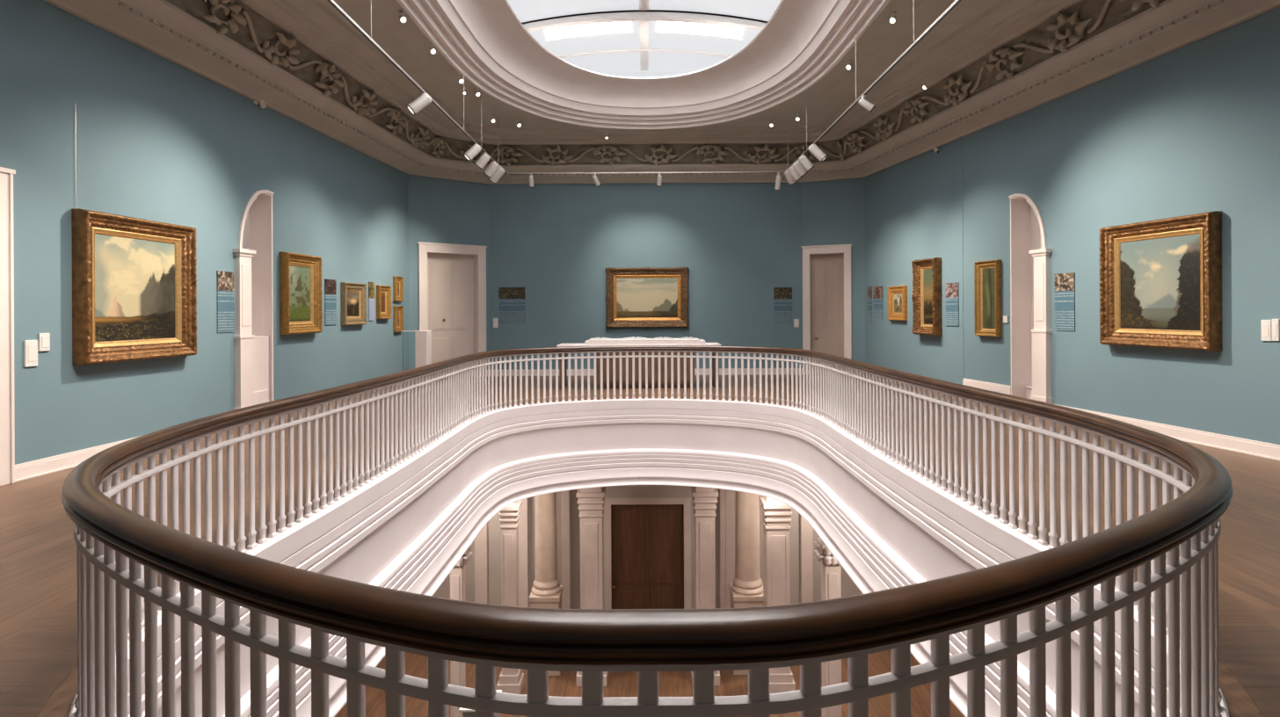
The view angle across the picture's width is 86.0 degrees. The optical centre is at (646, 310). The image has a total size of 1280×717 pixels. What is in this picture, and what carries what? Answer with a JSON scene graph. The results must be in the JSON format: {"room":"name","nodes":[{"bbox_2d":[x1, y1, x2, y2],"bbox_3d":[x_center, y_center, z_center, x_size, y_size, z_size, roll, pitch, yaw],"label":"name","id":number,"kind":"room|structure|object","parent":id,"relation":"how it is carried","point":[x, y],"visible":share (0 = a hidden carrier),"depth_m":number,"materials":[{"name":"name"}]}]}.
{"room":"museum","nodes":[
{"label":"museum","id":0,"kind":"room"},
{"bbox_2d":[0,0,408,465],"bbox_3d":[-6.229,-0.878,6.313,0.400,5.020,18.642,0,0,4],"label":"wall","id":1,"kind":"structure","parent":0,"point":[149,136],"depth_m":8.30,"materials":[{"name":"teal paint"}]},
{"bbox_2d":[0,167,15,486],"bbox_3d":[-6.194,0.153,5.570,0.360,2.958,1.860,0,0,4],"label":"door","id":2,"kind":"structure","parent":1,"relation":"in","point":[7,419],"depth_m":6.41,"materials":[{"name":"white paint"}]},
{"bbox_2d":[23,340,37,367],"bbox_3d":[-5.986,0.419,6.674,0.024,0.256,0.129,0,0,4],"label":"wall plate","id":3,"kind":"object","parent":1,"relation":"attached to","point":[30,346],"visible":1,"depth_m":6.66,"materials":[{"name":"white plastic"}]},
{"bbox_2d":[37,333,50,351],"bbox_3d":[-5.977,0.316,6.809,0.024,0.179,0.106,0,0,4],"label":"wall plate","id":4,"kind":"object","parent":1,"relation":"attached to","point":[43,338],"visible":1,"depth_m":6.79,"materials":[{"name":"white plastic"}]},
{"bbox_2d":[71,103,196,365],"bbox_3d":[-5.833,-0.790,7.930,0.173,2.734,1.617,0,0,4],"label":"framed painting","id":5,"kind":"object","parent":1,"relation":"attached to","point":[134,280],"visible":1,"depth_m":7.82,"materials":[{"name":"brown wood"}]},
{"bbox_2d":[14,382,402,482],"bbox_3d":[-6.000,1.551,6.299,0.034,0.160,18.642,0,0,4],"label":"baseboard","id":6,"kind":"structure","parent":1,"relation":"attached to","point":[46,466],"depth_m":6.92,"materials":[{"name":"white paint"}]},
{"bbox_2d":[216,270,234,332],"bbox_3d":[-5.804,-0.115,9.468,0.014,0.837,0.340,0,0,4],"label":"text panel","id":7,"kind":"object","parent":1,"relation":"attached to","point":[225,280],"visible":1,"depth_m":9.46,"materials":[{"name":"paper"}]},
{"bbox_2d":[216,270,234,290],"bbox_3d":[-5.805,-0.401,9.468,0.014,0.267,0.340,0,0,4],"label":"photograph","id":8,"kind":"object","parent":7,"relation":"on","point":[225,280],"depth_m":9.45,"materials":[{"name":"paper"}]},
{"bbox_2d":[232,189,273,422],"bbox_3d":[-5.925,-0.094,10.091,0.513,3.450,0.941,0,0,0],"label":"trim","id":9,"kind":"structure","parent":1,"relation":"attached to","point":[253,338],"depth_m":10.35,"materials":[{"name":"paint"}]},
{"bbox_2d":[253,99,266,109],"bbox_3d":[-5.731,-3.080,10.185,0.097,0.148,0.190,0,0,4],"label":"security camera","id":10,"kind":"object","parent":1,"relation":"attached to","point":[261,102],"visible":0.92,"depth_m":10.18,"materials":[{"name":"white plastic"}]},
{"bbox_2d":[279,251,322,334],"bbox_3d":[-5.620,-0.266,11.216,0.151,1.304,1.012,0,0,4],"label":"framed painting","id":11,"kind":"object","parent":1,"relation":"attached to","point":[301,285],"visible":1,"depth_m":11.21,"materials":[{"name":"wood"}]},
{"bbox_2d":[324,278,336,325],"bbox_3d":[-5.619,-0.141,12.213,0.015,0.814,0.372,0,0,4],"label":"text panel","id":12,"kind":"object","parent":1,"relation":"attached to","point":[330,285],"visible":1,"depth_m":12.19,"materials":[{"name":"paper"}]},
{"bbox_2d":[324,278,336,294],"bbox_3d":[-5.621,-0.415,12.213,0.014,0.266,0.372,0,0,4],"label":"photograph","id":13,"kind":"object","parent":12,"relation":"on","point":[330,285],"depth_m":12.18,"materials":[{"name":"paper"}]},
{"bbox_2d":[340,282,366,325],"bbox_3d":[-5.525,-0.118,12.977,0.104,0.793,0.809,0,0,4],"label":"framed painting","id":14,"kind":"object","parent":1,"relation":"attached to","point":[353,309],"visible":1,"depth_m":12.95,"materials":[{"name":"brown metal"}]},
{"bbox_2d":[368,282,374,320],"bbox_3d":[-5.515,-0.177,13.768,0.014,0.777,0.246,0,0,4],"label":"text panel","id":15,"kind":"object","parent":1,"relation":"attached to","point":[371,285],"visible":1,"depth_m":13.75,"materials":[{"name":"blue"}]},
{"bbox_2d":[368,282,374,298],"bbox_3d":[-5.516,-0.402,13.768,0.014,0.327,0.246,0,0,4],"label":"photograph","id":16,"kind":"object","parent":15,"relation":"on","point":[371,285],"depth_m":13.75,"materials":[{"name":"paper"}]},
{"bbox_2d":[376,285,391,319],"bbox_3d":[-5.446,-0.164,14.239,0.093,0.693,0.515,0,0,4],"label":"framed painting","id":17,"kind":"object","parent":1,"relation":"attached to","point":[383,293],"visible":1,"depth_m":14.24,"materials":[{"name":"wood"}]},
{"bbox_2d":[392,305,403,332],"bbox_3d":[-5.406,0.192,14.968,0.072,0.565,0.382,0,0,4],"label":"framed painting","id":18,"kind":"object","parent":1,"relation":"attached to","point":[397,310],"visible":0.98,"depth_m":14.96,"materials":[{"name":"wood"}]},
{"bbox_2d":[392,276,403,301],"bbox_3d":[-5.409,-0.465,14.968,0.072,0.537,0.382,0,0,4],"label":"framed painting","id":19,"kind":"object","parent":1,"relation":"attached to","point":[397,281],"visible":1,"depth_m":14.96,"materials":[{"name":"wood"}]},
{"bbox_2d":[43,0,1279,183],"bbox_3d":[0.736,-3.196,6.925,14.912,0.145,19.950,0,0,0],"label":"trim","id":20,"kind":"structure","parent":1,"relation":"attached to","point":[105,14],"depth_m":9.75,"materials":[{"name":"beige paint"}]},
{"bbox_2d":[165,0,1165,167],"bbox_3d":[0.694,-3.684,6.925,13.379,0.460,18.651,0,0,0],"label":"trim","id":21,"kind":"structure","parent":1,"relation":"attached to","point":[1118,11],"depth_m":11.70,"materials":[{"name":"paint"}]},
{"bbox_2d":[107,0,1229,175],"bbox_3d":[0.695,-3.356,6.925,13.757,0.195,19.030,0,0,0],"label":"trim","id":22,"kind":"structure","parent":1,"relation":"attached to","point":[165,13],"depth_m":10.28,"materials":[{"name":"beige paint"}]},
{"bbox_2d":[407,174,489,370],"bbox_3d":[-4.755,-0.885,16.381,1.991,5.020,0.400,0,0,-39],"label":"wall","id":23,"kind":"structure","parent":0,"point":[440,210],"depth_m":16.12,"materials":[{"name":"teal paint"}]},
{"bbox_2d":[417,241,487,378],"bbox_3d":[-4.657,0.029,16.354,1.698,3.191,0.360,0,0,-39],"label":"door","id":24,"kind":"structure","parent":23,"relation":"in","point":[452,278],"depth_m":16.45,"materials":[{"name":"white paint"}]},
{"bbox_2d":[0,373,1279,716],"bbox_3d":[0.777,1.706,6.925,15.649,0.220,20.610,0,0,0],"label":"floor","id":25,"kind":"structure","parent":0,"point":[38,546],"depth_m":5.86,"materials":[{"name":"brown wood"}]},
{"bbox_2d":[402,330,414,392],"bbox_3d":[-4.690,1.013,13.600,0.270,1.222,0.080,0,0,0],"label":"glass barrier","id":26,"kind":"object","parent":25,"relation":"on","point":[408,336],"visible":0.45,"depth_m":13.59,"materials":[{"name":"clear glass"}]},
{"bbox_2d":[414,330,431,392],"bbox_3d":[-4.415,1.013,13.600,0.260,1.220,0.340,0,0,0],"label":"plinth","id":27,"kind":"object","parent":25,"relation":"on","point":[423,338],"visible":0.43,"depth_m":13.45,"materials":[{"name":"white paint"}]},
{"bbox_2d":[556,338,720,389],"bbox_3d":[-0.144,1.101,14.300,3.340,1.000,0.800,0,0,0],"label":"bench","id":28,"kind":"object","parent":25,"relation":"on","point":[611,342],"visible":0.55,"depth_m":13.94,"materials":[{"name":"white wood"}]},
{"bbox_2d":[0,397,1279,716],"bbox_3d":[0.008,1.601,6.670,6.421,0.006,11.800,0,0,0],"label":"trim","id":29,"kind":"structure","parent":25,"relation":"on","point":[33,664],"depth_m":3.29,"materials":[{"name":"white paint"}]},
{"bbox_2d":[68,399,1229,716],"bbox_3d":[0.012,2.312,6.670,6.081,1.535,11.460,0,0,0],"label":"fascia","id":30,"kind":"structure","parent":25,"relation":"attached to","point":[887,527],"depth_m":7.59,"materials":[{"name":"white paint"}]},
{"bbox_2d":[60,345,1233,716],"bbox_3d":[0.006,1.079,6.670,5.287,0.931,10.666,0,0,0],"label":"balcony railing","id":31,"kind":"object","parent":30,"relation":"on","point":[1173,546],"visible":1,"depth_m":1.96,"materials":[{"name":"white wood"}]},
{"bbox_2d":[488,182,802,370],"bbox_3d":[-0.005,-0.910,17.050,7.700,5.020,0.400,0,0,0],"label":"wall","id":32,"kind":"structure","parent":0,"point":[738,243],"depth_m":16.85,"materials":[{"name":"teal paint"}]},
{"bbox_2d":[493,318,498,327],"bbox_3d":[-3.698,0.313,16.838,0.119,0.238,0.024,0,0,0],"label":"wall plate","id":33,"kind":"object","parent":32,"relation":"attached to","point":[495,320],"visible":1,"depth_m":16.83,"materials":[{"name":"white plastic"}]},
{"bbox_2d":[498,287,525,323],"bbox_3d":[-3.293,-0.119,16.843,0.648,0.885,0.014,0,0,0],"label":"text panel","id":34,"kind":"object","parent":32,"relation":"attached to","point":[512,301],"visible":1,"depth_m":16.84,"materials":[{"name":"paper"}]},
{"bbox_2d":[498,287,525,298],"bbox_3d":[-3.294,-0.421,16.843,0.648,0.281,0.014,0,0,0],"label":"photograph","id":35,"kind":"object","parent":34,"relation":"on","point":[504,293],"depth_m":16.83,"materials":[{"name":"paper"}]},
{"bbox_2d":[489,368,802,376],"bbox_3d":[0.008,1.520,16.833,7.700,0.160,0.034,0,0,0],"label":"baseboard","id":36,"kind":"structure","parent":32,"relation":"attached to","point":[701,370],"depth_m":16.83,"materials":[{"name":"white paint"}]},
{"bbox_2d":[605,267,689,328],"bbox_3d":[0.025,-0.303,16.770,2.036,1.507,0.159,0,0,0],"label":"framed painting","id":37,"kind":"object","parent":32,"relation":"attached to","point":[644,297],"visible":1,"depth_m":16.82,"materials":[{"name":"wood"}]},
{"bbox_2d":[773,287,792,323],"bbox_3d":[3.362,-0.119,16.843,0.442,0.885,0.014,0,0,0],"label":"text panel","id":38,"kind":"object","parent":32,"relation":"attached to","point":[782,296],"visible":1,"depth_m":16.84,"materials":[{"name":"paper"}]},
{"bbox_2d":[773,287,792,298],"bbox_3d":[3.360,-0.421,16.843,0.442,0.281,0.014,0,0,0],"label":"photograph","id":39,"kind":"object","parent":38,"relation":"on","point":[779,293],"depth_m":16.83,"materials":[{"name":"paper"}]},
{"bbox_2d":[432,485,862,609],"bbox_3d":[0.027,5.150,15.350,12.400,4.100,0.300,0,0,0],"label":"wall","id":40,"kind":"structure","parent":0,"point":[849,588],"depth_m":15.20,"materials":[{"name":"paint"}]},
{"bbox_2d":[474,522,488,603],"bbox_3d":[-3.637,5.169,15.110,0.353,4.100,0.180,0,0,0],"label":"trim","id":41,"kind":"structure","parent":40,"relation":"attached to","point":[481,541],"depth_m":15.06,"materials":[{"name":"paint"}]},
{"bbox_2d":[518,498,529,607],"bbox_3d":[-2.721,5.164,15.110,0.314,4.100,0.180,0,0,0],"label":"trim","id":42,"kind":"structure","parent":40,"relation":"attached to","point":[523,526],"depth_m":15.06,"materials":[{"name":"paint"}]},
{"bbox_2d":[561,490,570,609],"bbox_3d":[-1.766,5.159,15.110,0.255,4.100,0.180,0,0,0],"label":"trim","id":43,"kind":"structure","parent":40,"relation":"attached to","point":[565,495],"depth_m":15.06,"materials":[{"name":"paint"}]},
{"bbox_2d":[603,497,690,609],"bbox_3d":[0.034,5.678,15.245,1.907,3.043,0.190,0,0,0],"label":"door","id":44,"kind":"structure","parent":40,"relation":"in","point":[650,568],"depth_m":15.27,"materials":[{"name":"wood"}]},
{"bbox_2d":[719,488,726,608],"bbox_3d":[1.683,5.141,15.110,0.197,4.100,0.180,0,0,0],"label":"trim","id":45,"kind":"structure","parent":40,"relation":"attached to","point":[722,492],"depth_m":15.06,"materials":[{"name":"paint"}]},
{"bbox_2d":[725,489,734,608],"bbox_3d":[1.839,5.141,15.110,0.275,4.100,0.180,0,0,0],"label":"trim","id":46,"kind":"structure","parent":40,"relation":"attached to","point":[729,494],"depth_m":15.06,"materials":[{"name":"paint"}]},
{"bbox_2d":[800,515,813,603],"bbox_3d":[3.534,5.132,15.110,0.333,4.100,0.180,0,0,0],"label":"trim","id":47,"kind":"structure","parent":40,"relation":"attached to","point":[806,547],"depth_m":15.06,"materials":[{"name":"paint"}]},
{"bbox_2d":[334,649,964,716],"bbox_3d":[0.038,7.250,6.600,12.400,0.100,17.200,0,0,0],"label":"floor","id":48,"kind":"structure","parent":0,"point":[620,684],"depth_m":13.06,"materials":[{"name":"brown wood"}]},
{"bbox_2d":[450,543,472,716],"bbox_3d":[-3.020,5.166,10.998,0.446,4.100,0.438,0,0,0],"label":"square column","id":49,"kind":"structure","parent":48,"relation":"on","point":[457,574],"depth_m":10.90,"materials":[{"name":"paint"}]},
{"bbox_2d":[458,690,501,716],"bbox_3d":[-2.257,6.275,9.400,0.480,1.873,0.480,0,0,0],"label":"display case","id":50,"kind":"object","parent":48,"relation":"on","point":[466,713],"visible":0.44,"depth_m":9.20,"materials":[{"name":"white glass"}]},
{"bbox_2d":[496,501,523,694],"bbox_3d":[-2.586,5.163,13.041,0.441,4.100,0.441,0,0,0],"label":"square column","id":51,"kind":"structure","parent":48,"relation":"on","point":[511,680],"depth_m":12.89,"materials":[{"name":"paint"}]},
{"bbox_2d":[528,492,563,676],"bbox_3d":[-2.013,5.160,13.818,0.632,4.100,0.632,0,0,0],"label":"round column","id":52,"kind":"structure","parent":48,"relation":"on","point":[547,592],"depth_m":13.62,"materials":[{"name":"beige stone"}]},
{"bbox_2d":[576,487,608,686],"bbox_3d":[-1.056,5.156,13.412,0.583,4.100,0.583,0,0,0],"label":"square column","id":53,"kind":"structure","parent":48,"relation":"on","point":[591,501],"depth_m":13.19,"materials":[{"name":"paint"}]},
{"bbox_2d":[690,487,719,685],"bbox_3d":[1.144,5.144,13.386,0.532,4.100,0.532,0,0,0],"label":"square column","id":54,"kind":"structure","parent":48,"relation":"on","point":[704,499],"depth_m":13.19,"materials":[{"name":"paint"}]},
{"bbox_2d":[728,491,763,676],"bbox_3d":[2.049,5.139,13.844,0.708,4.100,0.708,0,0,0],"label":"round column","id":55,"kind":"structure","parent":48,"relation":"on","point":[746,588],"depth_m":13.62,"materials":[{"name":"white paint"}]},
{"bbox_2d":[759,496,795,693],"bbox_3d":[2.491,5.137,13.115,0.590,4.100,0.590,0,0,0],"label":"square column","id":56,"kind":"structure","parent":48,"relation":"on","point":[776,520],"depth_m":12.89,"materials":[{"name":"paint"}]},
{"bbox_2d":[814,538,841,716],"bbox_3d":[2.975,5.135,11.026,0.501,4.100,0.494,0,0,0],"label":"square column","id":57,"kind":"structure","parent":48,"relation":"on","point":[831,585],"depth_m":10.90,"materials":[{"name":"paint"}]},
{"bbox_2d":[318,0,1000,129],"bbox_3d":[0.743,-4.129,6.925,15.470,0.150,20.450,0,0,0],"label":"ceiling","id":58,"kind":"structure","parent":0,"point":[823,105],"depth_m":11.40,"materials":[{"name":"beige paint"}]},
{"bbox_2d":[327,0,507,174],"bbox_3d":[-3.048,-3.505,8.250,0.028,1.069,13.500,0,0,0],"label":"track","id":59,"kind":"object","parent":58,"relation":"hanging from","point":[332,3],"visible":0.9,"depth_m":8.37,"materials":[{"name":"silver metal"}]},
{"bbox_2d":[406,92,431,115],"bbox_3d":[-3.101,-2.816,9.373,0.334,0.315,0.156,0,0,-25],"label":"track spotlight","id":60,"kind":"object","parent":59,"relation":"hanging from","point":[425,99],"visible":1,"depth_m":9.33,"materials":[{"name":"white metal"}]},
{"bbox_2d":[463,143,481,161],"bbox_3d":[-3.098,-2.815,12.230,0.317,0.318,0.166,0,0,-21],"label":"track spotlight","id":61,"kind":"object","parent":59,"relation":"hanging from","point":[476,149],"visible":1,"depth_m":12.18,"materials":[{"name":"white metal"}]},
{"bbox_2d":[474,152,490,169],"bbox_3d":[-3.095,-2.814,12.952,0.301,0.317,0.177,0,0,0],"label":"track spotlight","id":62,"kind":"object","parent":59,"relation":"hanging from","point":[483,159],"visible":1,"depth_m":12.88,"materials":[{"name":"white metal"}]},
{"bbox_2d":[483,160,499,178],"bbox_3d":[-3.097,-2.811,13.712,0.321,0.338,0.187,0,0,12],"label":"track spotlight","id":63,"kind":"object","parent":59,"relation":"hanging from","point":[493,166],"visible":1,"depth_m":13.64,"materials":[{"name":"white metal"}]},
{"bbox_2d":[487,166,504,183],"bbox_3d":[-3.106,-2.808,14.220,0.373,0.371,0.208,0,0,18],"label":"track spotlight","id":64,"kind":"object","parent":59,"relation":"hanging from","point":[498,173],"visible":0.78,"depth_m":14.14,"materials":[{"name":"white metal"}]},
{"bbox_2d":[508,171,784,174],"bbox_3d":[-0.001,-3.003,15.000,6.030,0.034,0.028,0,0,0],"label":"track","id":65,"kind":"object","parent":59,"relation":"attached to","point":[699,172],"visible":1,"depth_m":14.99,"materials":[{"name":"silver metal"}]},
{"bbox_2d":[529,174,533,187],"bbox_3d":[-2.518,-2.833,15.032,0.107,0.284,0.192,0,0,0],"label":"track spotlight","id":66,"kind":"object","parent":65,"relation":"hanging from","point":[531,178],"visible":1,"depth_m":14.99,"materials":[{"name":"white metal"}]},
{"bbox_2d":[592,174,600,187],"bbox_3d":[-1.089,-2.849,15.039,0.104,0.267,0.232,0,0,29],"label":"track spotlight","id":67,"kind":"object","parent":65,"relation":"hanging from","point":[594,177],"visible":1,"depth_m":14.99,"materials":[{"name":"white metal"}]},
{"bbox_2d":[656,173,661,186],"bbox_3d":[0.289,-2.853,15.042,0.104,0.272,0.224,0,0,-6],"label":"track spotlight","id":68,"kind":"object","parent":65,"relation":"hanging from","point":[659,177],"visible":1,"depth_m":14.99,"materials":[{"name":"white metal"}]},
{"bbox_2d":[774,172,781,190],"bbox_3d":[2.891,-2.816,15.042,0.120,0.374,0.244,0,0,0],"label":"track spotlight","id":69,"kind":"object","parent":65,"relation":"hanging from","point":[778,177],"visible":1,"depth_m":14.99,"materials":[{"name":"white metal"}]},
{"bbox_2d":[396,0,890,129],"bbox_3d":[-0.021,-4.132,8.000,6.345,0.355,14.082,0,0,0],"label":"trim","id":70,"kind":"structure","parent":58,"relation":"attached to","point":[439,20],"depth_m":12.21,"materials":[{"name":"white paint"}]},
{"bbox_2d":[450,0,837,107],"bbox_3d":[-0.024,-4.540,8.000,5.405,0.460,13.142,0,0,0],"label":"cove","id":71,"kind":"object","parent":70,"relation":"attached to","point":[494,24],"visible":1,"depth_m":12.76,"materials":[{"name":"white paint"}]},
{"bbox_2d":[507,0,781,77],"bbox_3d":[-0.028,-5.315,7.900,6.600,0.930,17.000,0,0,0],"label":"window","id":72,"kind":"structure","parent":71,"relation":"attached to","point":[617,38],"depth_m":13.80,"materials":[{"name":"clear glass"}]},
{"bbox_2d":[363,0,923,130],"bbox_3d":[-0.021,-4.037,8.000,7.300,0.045,15.040,0,0,0],"label":"trim","id":73,"kind":"structure","parent":58,"relation":"attached to","point":[880,30],"depth_m":10.82,"materials":[{"name":"beige paint"}]},
{"bbox_2d":[398,10,407,23],"bbox_3d":[-3.257,-3.913,9.166,0.087,0.180,0.155,0,0,-35],"label":"ceiling spotlight","id":74,"kind":"object","parent":73,"relation":"hanging from","point":[401,18],"visible":1,"depth_m":9.15,"materials":[{"name":"white metal"}]},
{"bbox_2d":[429,43,436,54],"bbox_3d":[-3.207,-3.914,10.285,0.087,0.180,0.155,0,0,-35],"label":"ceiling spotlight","id":75,"kind":"object","parent":73,"relation":"hanging from","point":[432,50],"visible":1,"depth_m":10.27,"materials":[{"name":"white metal"}]},
{"bbox_2d":[888,11,897,24],"bbox_3d":[3.344,-3.948,9.275,0.087,0.180,0.155,0,0,35],"label":"ceiling spotlight","id":76,"kind":"object","parent":73,"relation":"hanging from","point":[893,19],"visible":1,"depth_m":9.26,"materials":[{"name":"white metal"}]},
{"bbox_2d":[240,0,1082,145],"bbox_3d":[0.718,-3.974,6.906,13.028,0.180,18.289,0,0,0],"label":"trim","id":77,"kind":"structure","parent":58,"relation":"attached to","point":[314,25],"depth_m":11.62,"materials":[{"name":"beige paint"}]},
{"bbox_2d":[786,0,961,169],"bbox_3d":[3.042,-3.536,8.250,0.028,1.069,13.500,0,0,0],"label":"track","id":78,"kind":"object","parent":58,"relation":"hanging from","point":[956,3],"visible":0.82,"depth_m":8.85,"materials":[{"name":"silver metal"}]},
{"bbox_2d":[784,169,797,184],"bbox_3d":[3.085,-2.846,14.641,0.187,0.332,0.329,0,0,44],"label":"track spotlight","id":79,"kind":"object","parent":78,"relation":"hanging from","point":[791,181],"visible":0.67,"depth_m":14.58,"materials":[{"name":"white metal"}]},
{"bbox_2d":[787,165,803,181],"bbox_3d":[3.096,-2.842,14.211,0.317,0.340,0.187,0,0,-12],"label":"track spotlight","id":80,"kind":"object","parent":78,"relation":"hanging from","point":[792,170],"visible":0.7,"depth_m":14.14,"materials":[{"name":"white metal"}]},
{"bbox_2d":[792,160,807,176],"bbox_3d":[3.095,-2.844,13.767,0.307,0.326,0.166,0,0,-18],"label":"track spotlight","id":81,"kind":"object","parent":78,"relation":"hanging from","point":[800,169],"visible":0.96,"depth_m":13.70,"materials":[{"name":"white metal"}]},
{"bbox_2d":[798,154,814,171],"bbox_3d":[3.099,-2.844,13.258,0.307,0.325,0.180,0,0,0],"label":"track spotlight","id":82,"kind":"object","parent":78,"relation":"hanging from","point":[803,159],"visible":1,"depth_m":13.19,"materials":[{"name":"white metal"}]},
{"bbox_2d":[807,143,828,162],"bbox_3d":[3.105,-2.841,12.386,0.343,0.348,0.166,0,0,13],"label":"track spotlight","id":83,"kind":"object","parent":78,"relation":"hanging from","point":[813,149],"visible":1,"depth_m":12.33,"materials":[{"name":"white metal"}]},
{"bbox_2d":[858,94,875,112],"bbox_3d":[3.090,-2.882,9.587,0.231,0.244,0.104,0,0,17],"label":"track spotlight","id":84,"kind":"object","parent":78,"relation":"hanging from","point":[862,102],"visible":1,"depth_m":9.56,"materials":[{"name":"white metal"}]},
{"bbox_2d":[801,177,865,363],"bbox_3d":[4.601,-0.934,16.733,1.477,5.020,0.400,0,0,24],"label":"wall","id":85,"kind":"structure","parent":0,"point":[833,211],"depth_m":16.43,"materials":[{"name":"teal paint"}]},
{"bbox_2d":[801,244,851,374],"bbox_3d":[4.432,0.002,16.723,1.195,3.150,0.360,0,0,24],"label":"door","id":86,"kind":"structure","parent":85,"relation":"in","point":[826,269],"depth_m":16.75,"materials":[{"name":"white paint"}]},
{"bbox_2d":[865,137,963,385],"bbox_3d":[5.481,-0.814,14.366,0.006,4.770,3.811,0,0,-9],"label":"wall","id":87,"kind":"structure","parent":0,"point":[913,207],"depth_m":14.08,"materials":[{"name":"teal paint"}]},
{"bbox_2d":[962,7,1279,444],"bbox_3d":[6.868,-0.946,6.655,0.400,5.020,19.475,0,0,-9],"label":"wall","id":88,"kind":"structure","parent":0,"point":[1194,127],"depth_m":8.54,"materials":[{"name":"teal paint"}]},
{"bbox_2d":[867,286,872,323],"bbox_3d":[5.223,-0.123,16.000,0.014,0.861,0.173,0,0,-9],"label":"text panel","id":89,"kind":"object","parent":88,"relation":"attached to","point":[869,288],"visible":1,"depth_m":15.99,"materials":[{"name":"paper"}]},
{"bbox_2d":[867,286,872,298],"bbox_3d":[5.221,-0.410,16.000,0.014,0.287,0.173,0,0,-9],"label":"photograph","id":90,"kind":"object","parent":89,"relation":"on","point":[869,288],"depth_m":15.99,"materials":[{"name":"paper"}]},
{"bbox_2d":[873,286,883,320],"bbox_3d":[5.283,-0.155,15.606,0.014,0.770,0.412,0,0,-9],"label":"text panel","id":91,"kind":"object","parent":88,"relation":"attached to","point":[878,315],"visible":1,"depth_m":15.58,"materials":[{"name":"paper"}]},
{"bbox_2d":[873,286,882,298],"bbox_3d":[5.282,-0.405,15.606,0.014,0.270,0.412,0,0,-9],"label":"photograph","id":92,"kind":"object","parent":91,"relation":"on","point":[877,290],"depth_m":15.59,"materials":[{"name":"paper"}]},
{"bbox_2d":[887,285,907,320],"bbox_3d":[5.387,-0.148,14.714,0.083,0.739,0.670,0,0,-9],"label":"framed painting","id":93,"kind":"object","parent":88,"relation":"attached to","point":[897,295],"visible":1,"depth_m":14.71,"materials":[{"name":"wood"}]},
{"bbox_2d":[911,257,942,335],"bbox_3d":[5.512,-0.261,13.513,0.198,1.516,0.794,0,0,-9],"label":"framed painting","id":94,"kind":"object","parent":88,"relation":"attached to","point":[927,295],"visible":1,"depth_m":13.54,"materials":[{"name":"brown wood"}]},
{"bbox_2d":[945,283,959,326],"bbox_3d":[5.713,-0.107,12.803,0.014,0.804,0.388,0,0,-9],"label":"text panel","id":95,"kind":"object","parent":88,"relation":"attached to","point":[952,301],"visible":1,"depth_m":12.78,"materials":[{"name":"paper"}]},
{"bbox_2d":[945,283,958,298],"bbox_3d":[5.711,-0.373,12.803,0.014,0.271,0.388,0,0,-9],"label":"photograph","id":96,"kind":"object","parent":95,"relation":"on","point":[951,288],"depth_m":12.79,"materials":[{"name":"paper"}]},
{"bbox_2d":[974,259,1002,336],"bbox_3d":[5.840,-0.199,11.729,0.104,1.291,0.590,0,0,-9],"label":"framed painting","id":97,"kind":"object","parent":88,"relation":"attached to","point":[987,274],"visible":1,"depth_m":11.74,"materials":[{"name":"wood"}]},
{"bbox_2d":[1008,193,1052,403],"bbox_3d":[6.178,-0.157,10.787,0.500,3.450,0.922,0,0,-9],"label":"trim","id":98,"kind":"structure","parent":88,"relation":"attached to","point":[1031,331],"depth_m":11.20,"materials":[{"name":"paint"}]},
{"bbox_2d":[1054,272,1075,330],"bbox_3d":[6.139,-0.122,10.060,0.014,0.838,0.376,0,0,-9],"label":"text panel","id":99,"kind":"object","parent":88,"relation":"attached to","point":[1065,283],"visible":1,"depth_m":10.04,"materials":[{"name":"paper"}]},
{"bbox_2d":[1054,272,1075,290],"bbox_3d":[6.137,-0.412,10.060,0.014,0.258,0.376,0,0,-9],"label":"photograph","id":100,"kind":"object","parent":99,"relation":"on","point":[1063,281],"depth_m":10.04,"materials":[{"name":"paper"}]},
{"bbox_2d":[868,373,1279,461],"bbox_3d":[6.663,1.400,6.622,0.040,0.330,19.475,0,0,-9],"label":"baseboard","id":101,"kind":"structure","parent":88,"relation":"attached to","point":[1229,443],"depth_m":8.05,"materials":[{"name":"white paint"}]},
{"bbox_2d":[1099,210,1222,351],"bbox_3d":[6.299,-0.326,8.501,0.172,1.582,1.566,0,0,-9],"label":"framed painting","id":102,"kind":"object","parent":88,"relation":"attached to","point":[1160,280],"visible":1,"depth_m":8.40,"materials":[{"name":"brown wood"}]},
{"bbox_2d":[1260,320,1272,341],"bbox_3d":[6.567,0.214,7.260,0.024,0.224,0.098,0,0,-9],"label":"wall plate","id":103,"kind":"object","parent":88,"relation":"attached to","point":[1265,324],"visible":1,"depth_m":7.25,"materials":[{"name":"white plastic"}]},
{"bbox_2d":[1271,319,1279,341],"bbox_3d":[6.581,0.207,7.169,0.024,0.230,0.069,0,0,-9],"label":"wall plate","id":104,"kind":"object","parent":88,"relation":"attached to","point":[1275,323],"visible":1,"depth_m":7.16,"materials":[{"name":"white plastic"}]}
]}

